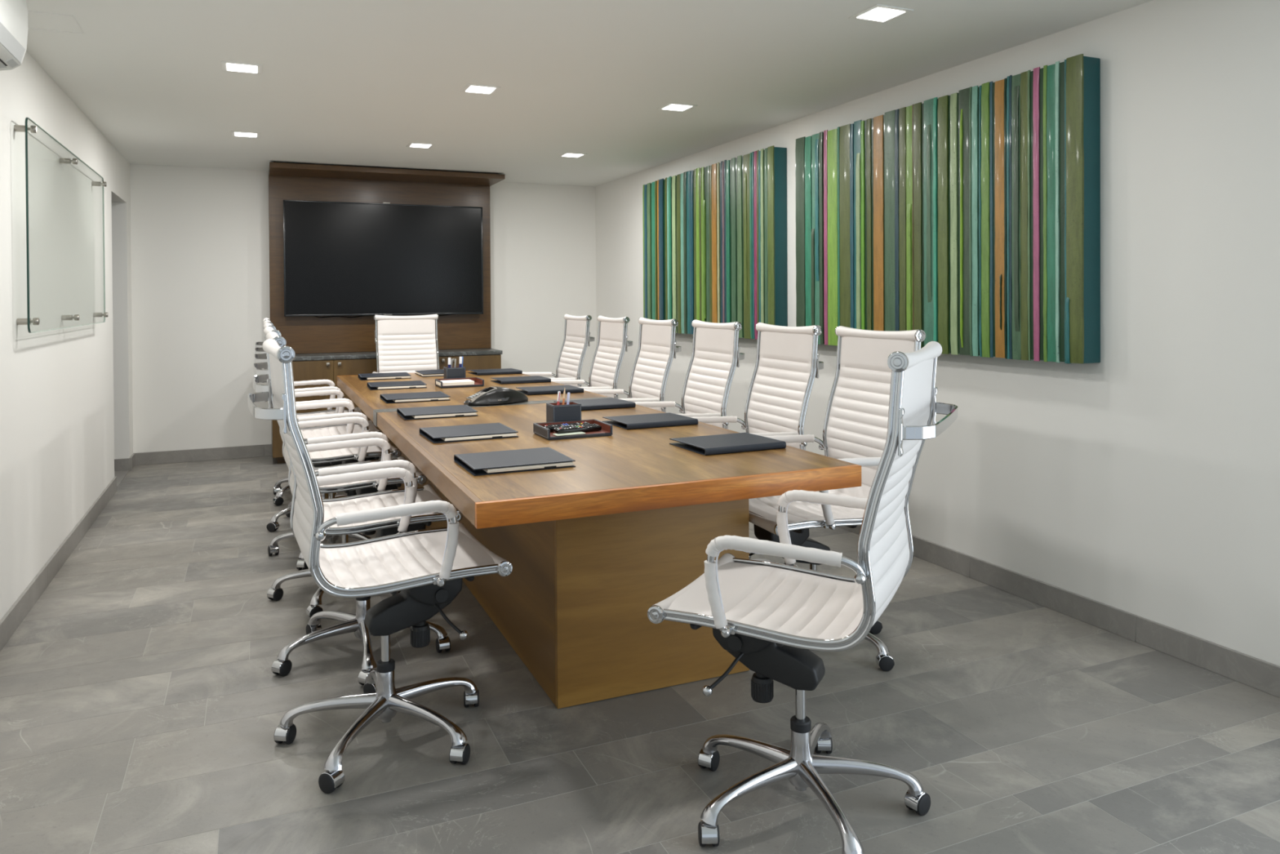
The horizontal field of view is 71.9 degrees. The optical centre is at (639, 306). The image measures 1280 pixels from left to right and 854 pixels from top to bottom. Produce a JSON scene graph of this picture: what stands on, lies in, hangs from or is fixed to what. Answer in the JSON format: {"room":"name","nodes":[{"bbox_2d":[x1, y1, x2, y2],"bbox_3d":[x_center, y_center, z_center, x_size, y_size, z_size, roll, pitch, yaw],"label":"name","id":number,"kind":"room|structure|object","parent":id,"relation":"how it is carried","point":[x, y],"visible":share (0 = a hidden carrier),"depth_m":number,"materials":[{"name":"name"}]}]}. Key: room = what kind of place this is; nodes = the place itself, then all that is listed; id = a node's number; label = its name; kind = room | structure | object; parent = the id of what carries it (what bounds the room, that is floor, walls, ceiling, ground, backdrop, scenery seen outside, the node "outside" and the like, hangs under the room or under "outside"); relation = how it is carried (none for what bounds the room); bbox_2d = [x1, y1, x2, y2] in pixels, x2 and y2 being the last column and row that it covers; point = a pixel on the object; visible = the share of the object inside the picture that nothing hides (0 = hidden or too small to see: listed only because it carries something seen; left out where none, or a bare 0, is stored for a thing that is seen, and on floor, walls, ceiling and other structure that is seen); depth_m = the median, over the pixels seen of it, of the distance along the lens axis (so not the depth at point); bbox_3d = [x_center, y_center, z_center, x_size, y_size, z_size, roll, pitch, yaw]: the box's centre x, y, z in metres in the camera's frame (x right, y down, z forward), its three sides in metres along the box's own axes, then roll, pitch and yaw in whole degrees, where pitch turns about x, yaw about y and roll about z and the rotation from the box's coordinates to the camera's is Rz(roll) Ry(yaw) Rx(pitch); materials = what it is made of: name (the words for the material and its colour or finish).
{"room":"conference room","nodes":[
{"label":"conference room","id":0,"kind":"room"},
{"bbox_2d":[0,50,133,620],"bbox_3d":[-2.164,0.101,2.416,0.200,2.447,10.260,-1,1,-24],"label":"wall","id":1,"kind":"structure","parent":0,"point":[66,404],"depth_m":4.41,"materials":[{"name":"paint"}]},
{"bbox_2d":[0,0,27,71],"bbox_3d":[-1.961,-0.925,2.476,0.234,0.333,0.880,-1,1,-24],"label":"air conditioner","id":2,"kind":"object","parent":1,"relation":"attached to","point":[13,13],"visible":1,"depth_m":2.79,"materials":[{"name":"white plastic"}]},
{"bbox_2d":[0,58,7,68],"bbox_3d":[-1.923,-0.771,2.489,0.065,0.014,0.810,-1,1,-24],"label":"vent","id":3,"kind":"object","parent":2,"relation":"attached to","point":[3,62],"depth_m":2.83,"materials":[{"name":"black"}]},
{"bbox_2d":[13,117,108,333],"bbox_3d":[-2.969,-0.347,4.596,0.078,0.904,2.035,-1,1,-24],"label":"board","id":4,"kind":"object","parent":1,"relation":"attached to","point":[35,321],"visible":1,"depth_m":3.72,"materials":[{"name":"clear glass"}]},
{"bbox_2d":[0,453,134,651],"bbox_3d":[-2.148,1.274,2.424,0.214,0.101,10.246,-1,1,-24],"label":"baseboard","id":5,"kind":"structure","parent":1,"relation":"attached to","point":[12,619],"depth_m":4.28,"materials":[{"name":"stone"}]},
{"bbox_2d":[129,164,596,453],"bbox_3d":[-2.311,0.050,8.032,4.428,2.447,0.150,-1,1,-24],"label":"wall","id":6,"kind":"structure","parent":0,"point":[200,236],"depth_m":7.45,"materials":[{"name":"paint"}]},
{"bbox_2d":[134,444,272,465],"bbox_3d":[-2.272,1.224,7.968,4.028,0.101,0.014,-1,1,-24],"label":"baseboard","id":7,"kind":"structure","parent":6,"relation":"attached to","point":[253,451],"depth_m":7.36,"materials":[{"name":"stone"}]},
{"bbox_2d":[268,161,505,353],"bbox_3d":[-2.183,-0.386,7.670,1.912,1.570,0.609,-1,1,-24],"label":"wall panel","id":8,"kind":"object","parent":6,"relation":"attached to","point":[286,180],"visible":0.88,"depth_m":7.71,"materials":[{"name":"brown wood"}]},
{"bbox_2d":[283,200,483,317],"bbox_3d":[-2.239,-0.411,7.800,1.698,1.012,0.104,-1,1,-24],"label":"television","id":9,"kind":"object","parent":8,"relation":"attached to","point":[341,259],"visible":0.92,"depth_m":7.73,"materials":[{"name":"black"}]},
{"bbox_2d":[26,0,1152,186],"bbox_3d":[-0.234,-1.201,3.251,4.428,0.120,10.660,-1,1,-24],"label":"ceiling","id":10,"kind":"structure","parent":0,"point":[342,82],"depth_m":4.24,"materials":[{"name":"paint"}]},
{"bbox_2d":[27,10,84,34],"bbox_3d":[-2.367,-1.131,3.495,0.242,0.003,0.255,-1,1,-24],"label":"access panel","id":11,"kind":"object","parent":10,"relation":"attached to","point":[36,20],"visible":0.68,"depth_m":3.51,"materials":[{"name":"white paint"}]},
{"bbox_2d":[221,61,262,74],"bbox_3d":[-1.898,-1.137,4.205,0.176,0.006,0.176,-1,1,-24],"label":"recessed light","id":12,"kind":"object","parent":10,"relation":"in","point":[226,66],"visible":1,"depth_m":4.19,"materials":[{"name":"white plastic"}]},
{"bbox_2d":[226,63,257,73],"bbox_3d":[-1.898,-1.137,4.205,0.132,0.005,0.132,-1,1,-24],"label":"diffuser","id":13,"kind":"object","parent":12,"relation":"attached to","point":[240,68],"depth_m":4.19,"materials":[{"name":"white plastic"}]},
{"bbox_2d":[231,130,260,137],"bbox_3d":[-2.634,-1.148,5.891,0.176,0.006,0.176,-1,1,-24],"label":"recessed light","id":14,"kind":"object","parent":10,"relation":"in","point":[242,134],"visible":1,"depth_m":5.86,"materials":[{"name":"white plastic"}]},
{"bbox_2d":[234,132,256,137],"bbox_3d":[-2.634,-1.148,5.891,0.132,0.005,0.132,-1,1,-24],"label":"diffuser","id":15,"kind":"object","parent":14,"relation":"attached to","point":[236,134],"depth_m":5.86,"materials":[{"name":"white plastic"}]},
{"bbox_2d":[406,142,435,148],"bbox_3d":[-1.581,-1.159,6.351,0.176,0.006,0.176,-1,1,-24],"label":"recessed light","id":16,"kind":"object","parent":10,"relation":"in","point":[411,144],"visible":1,"depth_m":6.33,"materials":[{"name":"white plastic"}]},
{"bbox_2d":[409,143,431,147],"bbox_3d":[-1.581,-1.158,6.351,0.132,0.005,0.132,-1,1,-24],"label":"diffuser","id":17,"kind":"object","parent":16,"relation":"attached to","point":[414,145],"depth_m":6.33,"materials":[{"name":"white plastic"}]},
{"bbox_2d":[460,84,501,94],"bbox_3d":[-0.844,-1.147,4.665,0.176,0.006,0.176,-1,1,-24],"label":"recessed light","id":18,"kind":"object","parent":10,"relation":"in","point":[469,88],"visible":1,"depth_m":4.64,"materials":[{"name":"white plastic"}]},
{"bbox_2d":[465,85,495,93],"bbox_3d":[-0.844,-1.147,4.665,0.132,0.005,0.132,-1,1,-24],"label":"diffuser","id":19,"kind":"object","parent":18,"relation":"attached to","point":[469,89],"depth_m":4.65,"materials":[{"name":"white plastic"}]},
{"bbox_2d":[558,152,586,157],"bbox_3d":[-0.520,-1.169,6.815,0.176,0.006,0.176,-1,1,-24],"label":"recessed light","id":20,"kind":"object","parent":10,"relation":"in","point":[565,154],"visible":1,"depth_m":6.80,"materials":[{"name":"white plastic"}]},
{"bbox_2d":[561,153,583,157],"bbox_3d":[-0.520,-1.169,6.815,0.132,0.005,0.132,-1,1,-24],"label":"diffuser","id":21,"kind":"object","parent":20,"relation":"attached to","point":[571,155],"depth_m":6.80,"materials":[{"name":"white plastic"}]},
{"bbox_2d":[657,102,697,111],"bbox_3d":[0.216,-1.158,5.129,0.176,0.006,0.176,-1,1,-24],"label":"recessed light","id":22,"kind":"object","parent":10,"relation":"in","point":[670,106],"visible":1,"depth_m":5.11,"materials":[{"name":"white plastic"}]},
{"bbox_2d":[662,104,692,111],"bbox_3d":[0.216,-1.157,5.129,0.132,0.005,0.132,-1,1,-24],"label":"diffuser","id":23,"kind":"object","parent":22,"relation":"attached to","point":[667,107],"depth_m":5.11,"materials":[{"name":"white plastic"}]},
{"bbox_2d":[848,4,913,23],"bbox_3d":[0.945,-1.146,3.461,0.176,0.006,0.176,-1,1,-24],"label":"recessed light","id":24,"kind":"object","parent":10,"relation":"in","point":[877,13],"visible":1,"depth_m":3.45,"materials":[{"name":"white plastic"}]},
{"bbox_2d":[857,7,905,22],"bbox_3d":[0.945,-1.146,3.461,0.132,0.005,0.132,-1,1,-24],"label":"diffuser","id":25,"kind":"object","parent":24,"relation":"attached to","point":[873,14],"depth_m":3.45,"materials":[{"name":"white plastic"}]},
{"bbox_2d":[0,455,1279,853],"bbox_3d":[-0.632,1.340,3.094,5.728,0.060,10.860,-1,1,-24],"label":"floor","id":26,"kind":"structure","parent":0,"point":[143,704],"depth_m":2.71,"materials":[{"name":"grey tile"}]},
{"bbox_2d":[254,317,368,505],"bbox_3d":[-2.230,0.685,5.993,0.707,1.215,0.643,-1,1,-24],"label":"office chair","id":27,"kind":"object","parent":26,"relation":"on","point":[277,500],"visible":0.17,"depth_m":6.05,"materials":[{"name":"white leather"}]},
{"bbox_2d":[254,320,384,532],"bbox_3d":[-1.921,0.690,5.268,0.694,1.215,0.621,-1,1,-24],"label":"office chair","id":28,"kind":"object","parent":26,"relation":"on","point":[307,433],"visible":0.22,"depth_m":5.35,"materials":[{"name":"white leather"}]},
{"bbox_2d":[253,322,401,569],"bbox_3d":[-1.663,0.694,4.669,0.694,1.215,0.626,-1,1,-25],"label":"office chair","id":29,"kind":"object","parent":26,"relation":"on","point":[347,455],"visible":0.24,"depth_m":4.59,"materials":[{"name":"white leather"}]},
{"bbox_2d":[253,326,427,617],"bbox_3d":[-1.371,0.698,3.998,0.694,1.215,0.624,-1,1,-26],"label":"office chair","id":30,"kind":"object","parent":26,"relation":"on","point":[275,593],"visible":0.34,"depth_m":3.90,"materials":[{"name":"white leather"}]},
{"bbox_2d":[253,331,462,684],"bbox_3d":[-1.064,0.703,3.300,0.694,1.215,0.623,-1,1,-25],"label":"office chair","id":31,"kind":"object","parent":26,"relation":"on","point":[350,622],"visible":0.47,"depth_m":3.30,"materials":[{"name":"white leather"}]},
{"bbox_2d":[247,338,512,793],"bbox_3d":[-0.811,0.707,2.694,0.694,1.215,0.626,-1,1,-27],"label":"office chair","id":32,"kind":"object","parent":26,"relation":"on","point":[428,567],"visible":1,"depth_m":2.64,"materials":[{"name":"white leather"}]},
{"bbox_2d":[271,348,502,463],"bbox_3d":[-2.199,0.838,7.724,1.912,0.876,0.513,-1,1,-24],"label":"base cabinet","id":33,"kind":"object","parent":26,"relation":"on","point":[322,366],"visible":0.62,"depth_m":7.35,"materials":[{"name":"brown wood"}]},
{"bbox_2d":[293,348,502,360],"bbox_3d":[-2.205,0.417,7.727,1.912,0.034,0.497,-1,1,-24],"label":"countertop","id":34,"kind":"structure","parent":33,"relation":"on","point":[352,355],"depth_m":7.54,"materials":[{"name":"stone"}]},
{"bbox_2d":[372,314,439,458],"bbox_3d":[-1.804,0.673,7.027,0.623,1.215,0.694,-1,1,-24],"label":"office chair","id":35,"kind":"object","parent":26,"relation":"on","point":[406,344],"visible":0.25,"depth_m":7.23,"materials":[{"name":"white leather"}]},
{"bbox_2d":[522,314,595,386],"bbox_3d":[-0.732,0.670,6.610,0.724,1.215,0.653,-1,1,-24],"label":"office chair","id":36,"kind":"object","parent":26,"relation":"on","point":[577,338],"visible":0.3,"depth_m":6.67,"materials":[{"name":"white leather"}]},
{"bbox_2d":[551,315,632,398],"bbox_3d":[-0.427,0.675,5.921,0.694,1.215,0.621,-1,1,-22],"label":"office chair","id":37,"kind":"object","parent":26,"relation":"on","point":[612,344],"visible":0.24,"depth_m":6.01,"materials":[{"name":"white leather"}]},
{"bbox_2d":[337,370,861,708],"bbox_3d":[-0.723,0.899,4.559,1.252,0.796,4.318,-1,1,-24],"label":"conference table","id":38,"kind":"object","parent":26,"relation":"on","point":[591,545],"visible":0.79,"depth_m":2.97,"materials":[{"name":"brown wood"}]},
{"bbox_2d":[358,372,411,380],"bbox_3d":[-1.770,0.481,6.106,0.330,0.024,0.275,-1,1,-22],"label":"folder","id":39,"kind":"object","parent":38,"relation":"on","point":[369,376],"visible":1,"depth_m":6.02,"materials":[{"name":"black leather"}]},
{"bbox_2d":[367,380,426,390],"bbox_3d":[-1.507,0.486,5.457,0.330,0.024,0.275,-1,1,-22],"label":"folder","id":40,"kind":"object","parent":38,"relation":"on","point":[411,384],"visible":1,"depth_m":5.37,"materials":[{"name":"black leather"}]},
{"bbox_2d":[379,391,449,403],"bbox_3d":[-1.220,0.490,4.777,0.330,0.024,0.275,-1,1,-24],"label":"folder","id":41,"kind":"object","parent":38,"relation":"on","point":[438,395],"visible":1,"depth_m":4.70,"materials":[{"name":"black leather"}]},
{"bbox_2d":[414,368,444,377],"bbox_3d":[-1.455,0.477,6.352,0.275,0.024,0.330,-1,1,-24],"label":"folder","id":42,"kind":"object","parent":38,"relation":"on","point":[424,373],"visible":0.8,"depth_m":6.25,"materials":[{"name":"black leather"}]},
{"bbox_2d":[396,404,478,420],"bbox_3d":[-0.954,0.495,4.143,0.330,0.024,0.275,-1,1,-23],"label":"folder","id":43,"kind":"object","parent":38,"relation":"on","point":[454,411],"visible":1,"depth_m":4.07,"materials":[{"name":"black leather"}]},
{"bbox_2d":[443,366,466,378],"bbox_3d":[-1.190,0.441,5.660,0.122,0.106,0.096,-1,1,-24],"label":"pen cup","id":44,"kind":"object","parent":38,"relation":"on","point":[451,372],"visible":0.58,"depth_m":5.62,"materials":[{"name":"black leather"}]},
{"bbox_2d":[448,357,451,368],"bbox_3d":[-1.220,0.405,5.640,0.020,0.158,0.019,1,-1,-24],"label":"marker","id":45,"kind":"object","parent":44,"relation":"in","point":[449,358],"visible":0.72,"depth_m":5.63,"materials":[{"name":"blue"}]},
{"bbox_2d":[458,356,462,367],"bbox_3d":[-1.155,0.403,5.671,0.025,0.162,0.018,-1,1,-36],"label":"marker","id":46,"kind":"object","parent":44,"relation":"in","point":[460,357],"visible":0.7,"depth_m":5.66,"materials":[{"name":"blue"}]},
{"bbox_2d":[435,377,484,388],"bbox_3d":[-1.126,0.474,5.497,0.267,0.042,0.194,-1,1,-24],"label":"desk tray","id":47,"kind":"object","parent":38,"relation":"on","point":[478,382],"visible":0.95,"depth_m":5.47,"materials":[{"name":"brown leather"}]},
{"bbox_2d":[435,379,474,386],"bbox_3d":[-1.148,0.472,5.473,0.209,0.021,0.149,-1,1,-24],"label":"notepad","id":48,"kind":"object","parent":47,"relation":"in","point":[453,382],"visible":1,"depth_m":5.42,"materials":[{"name":"white paper"}]},
{"bbox_2d":[419,422,518,443],"bbox_3d":[-0.682,0.499,3.501,0.330,0.024,0.275,-1,1,-25],"label":"folder","id":49,"kind":"object","parent":38,"relation":"on","point":[440,434],"visible":1,"depth_m":3.44,"materials":[{"name":"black leather"}]},
{"bbox_2d":[467,368,522,375],"bbox_3d":[-1.058,0.474,6.427,0.330,0.024,0.275,-1,1,-25],"label":"folder","id":50,"kind":"object","parent":38,"relation":"on","point":[504,371],"visible":1,"depth_m":6.34,"materials":[{"name":"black leather"}]},
{"bbox_2d":[463,386,528,405],"bbox_3d":[-0.748,0.458,4.564,0.240,0.085,0.300,0,1,21],"label":"phone","id":51,"kind":"object","parent":38,"relation":"on","point":[490,396],"visible":0.99,"depth_m":4.50,"materials":[{"name":"black plastic"}]},
{"bbox_2d":[453,447,575,475],"bbox_3d":[-0.414,0.503,2.886,0.330,0.024,0.275,-1,1,-25],"label":"folder","id":52,"kind":"object","parent":38,"relation":"on","point":[478,464],"visible":1,"depth_m":2.83,"materials":[{"name":"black leather"}]},
{"bbox_2d":[490,375,551,384],"bbox_3d":[-0.782,0.479,5.772,0.330,0.024,0.275,-1,1,-24],"label":"folder","id":53,"kind":"object","parent":38,"relation":"on","point":[535,379],"visible":1,"depth_m":5.69,"materials":[{"name":"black leather"}]},
{"bbox_2d":[515,385,583,395],"bbox_3d":[-0.527,0.483,5.126,0.330,0.024,0.275,-1,1,-23],"label":"folder","id":54,"kind":"object","parent":38,"relation":"on","point":[553,389],"visible":1,"depth_m":5.05,"materials":[{"name":"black leather"}]},
{"bbox_2d":[546,401,581,422],"bbox_3d":[-0.316,0.455,3.656,0.122,0.106,0.096,-1,1,-24],"label":"pen cup","id":55,"kind":"object","parent":38,"relation":"on","point":[572,411],"visible":0.61,"depth_m":3.62,"materials":[{"name":"black leather"}]},
{"bbox_2d":[556,391,560,404],"bbox_3d":[-0.339,0.424,3.643,0.013,0.148,0.028,0,1,40],"label":"pen","id":56,"kind":"object","parent":55,"relation":"in","point":[558,392],"visible":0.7,"depth_m":3.64,"materials":[{"name":"red"}]},
{"bbox_2d":[562,388,565,404],"bbox_3d":[-0.320,0.417,3.652,0.024,0.162,0.009,-1,1,-36],"label":"pencil","id":57,"kind":"object","parent":55,"relation":"in","point":[564,392],"visible":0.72,"depth_m":3.65,"materials":[{"name":"brown"}]},
{"bbox_2d":[566,392,570,404],"bbox_3d":[-0.299,0.427,3.649,0.024,0.142,0.014,-1,1,-24],"label":"pen","id":58,"kind":"object","parent":55,"relation":"in","point":[568,393],"visible":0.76,"depth_m":3.65,"materials":[{"name":"blue"}]},
{"bbox_2d":[533,418,612,439],"bbox_3d":[-0.268,0.488,3.504,0.267,0.042,0.194,-1,1,-24],"label":"desk tray","id":59,"kind":"object","parent":38,"relation":"on","point":[539,428],"visible":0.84,"depth_m":3.47,"materials":[{"name":"black leather"}]},
{"bbox_2d":[543,422,591,431],"bbox_3d":[-0.288,0.482,3.532,0.196,0.025,0.046,-1,1,-29],"label":"remote control","id":60,"kind":"object","parent":59,"relation":"in","point":[551,427],"visible":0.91,"depth_m":3.52,"materials":[{"name":"black plastic"}]},
{"bbox_2d":[552,431,585,435],"bbox_3d":[-0.275,0.494,3.426,0.120,0.004,0.044,-1,1,-26],"label":"paper card","id":61,"kind":"object","parent":59,"relation":"in","point":[575,433],"visible":1,"depth_m":3.41,"materials":[{"name":"white paper"}]},
{"bbox_2d":[553,423,601,433],"bbox_3d":[-0.246,0.482,3.479,0.196,0.025,0.046,-1,1,-32],"label":"remote control","id":62,"kind":"object","parent":59,"relation":"in","point":[593,427],"visible":1,"depth_m":3.46,"materials":[{"name":"black plastic"}]},
{"bbox_2d":[554,397,635,410],"bbox_3d":[-0.230,0.488,4.421,0.330,0.024,0.275,-1,1,-26],"label":"folder","id":63,"kind":"object","parent":38,"relation":"on","point":[611,402],"visible":0.74,"depth_m":4.35,"materials":[{"name":"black leather"}]},
{"bbox_2d":[602,412,697,429],"bbox_3d":[0.041,0.492,3.813,0.330,0.024,0.275,-1,1,-25],"label":"folder","id":64,"kind":"object","parent":38,"relation":"on","point":[657,420],"visible":0.99,"depth_m":3.75,"materials":[{"name":"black leather"}]},
{"bbox_2d":[669,432,786,455],"bbox_3d":[0.316,0.496,3.210,0.330,0.024,0.275,-1,1,-25],"label":"folder","id":65,"kind":"object","parent":38,"relation":"on","point":[717,444],"visible":1,"depth_m":3.15,"materials":[{"name":"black leather"}]},
{"bbox_2d":[583,317,681,412],"bbox_3d":[-0.148,0.679,5.285,0.694,1.215,0.623,-1,1,-22],"label":"office chair","id":66,"kind":"object","parent":26,"relation":"on","point":[657,347],"visible":0.26,"depth_m":5.33,"materials":[{"name":"white leather"}]},
{"bbox_2d":[633,319,744,429],"bbox_3d":[0.145,0.684,4.594,0.712,1.215,0.643,-1,1,-22],"label":"office chair","id":67,"kind":"object","parent":26,"relation":"on","point":[716,355],"visible":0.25,"depth_m":4.66,"materials":[{"name":"white leather"}]},
{"bbox_2d":[691,322,823,562],"bbox_3d":[0.419,0.688,3.983,0.697,1.215,0.622,-1,1,-22],"label":"office chair","id":68,"kind":"object","parent":26,"relation":"on","point":[788,364],"visible":0.27,"depth_m":4.04,"materials":[{"name":"white leather"}]},
{"bbox_2d":[647,341,958,853],"bbox_3d":[0.452,0.704,2.311,0.694,1.215,0.626,0,1,27],"label":"office chair","id":69,"kind":"object","parent":26,"relation":"on","point":[769,615],"visible":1,"depth_m":2.24,"materials":[{"name":"white leather"}]},
{"bbox_2d":[748,325,925,671],"bbox_3d":[0.681,0.692,3.386,0.694,1.215,0.629,-1,1,-22],"label":"office chair","id":70,"kind":"object","parent":26,"relation":"on","point":[855,429],"visible":0.4,"depth_m":3.43,"materials":[{"name":"white leather"}]},
{"bbox_2d":[595,0,1279,666],"bbox_3d":[1.710,0.064,4.109,0.200,2.447,10.260,-1,1,-24],"label":"wall","id":71,"kind":"structure","parent":0,"point":[1143,480],"depth_m":3.36,"materials":[{"name":"paint"}]},
{"bbox_2d":[642,145,787,339],"bbox_3d":[0.479,-0.407,6.527,0.110,1.233,2.045,-1,1,-24],"label":"painting","id":72,"kind":"object","parent":71,"relation":"attached to","point":[715,235],"visible":0.92,"depth_m":6.20,"materials":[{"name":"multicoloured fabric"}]},
{"bbox_2d":[795,53,1100,364],"bbox_3d":[1.393,-0.392,4.436,0.110,1.231,2.019,-1,1,-24],"label":"painting","id":73,"kind":"object","parent":71,"relation":"attached to","point":[969,219],"visible":0.96,"depth_m":4.04,"materials":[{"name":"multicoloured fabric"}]},
{"bbox_2d":[839,525,1279,697],"bbox_3d":[0.941,1.227,5.629,0.014,0.101,6.846,-1,1,-24],"label":"baseboard","id":74,"kind":"structure","parent":71,"relation":"attached to","point":[1262,675],"depth_m":3.48,"materials":[{"name":"stone"}]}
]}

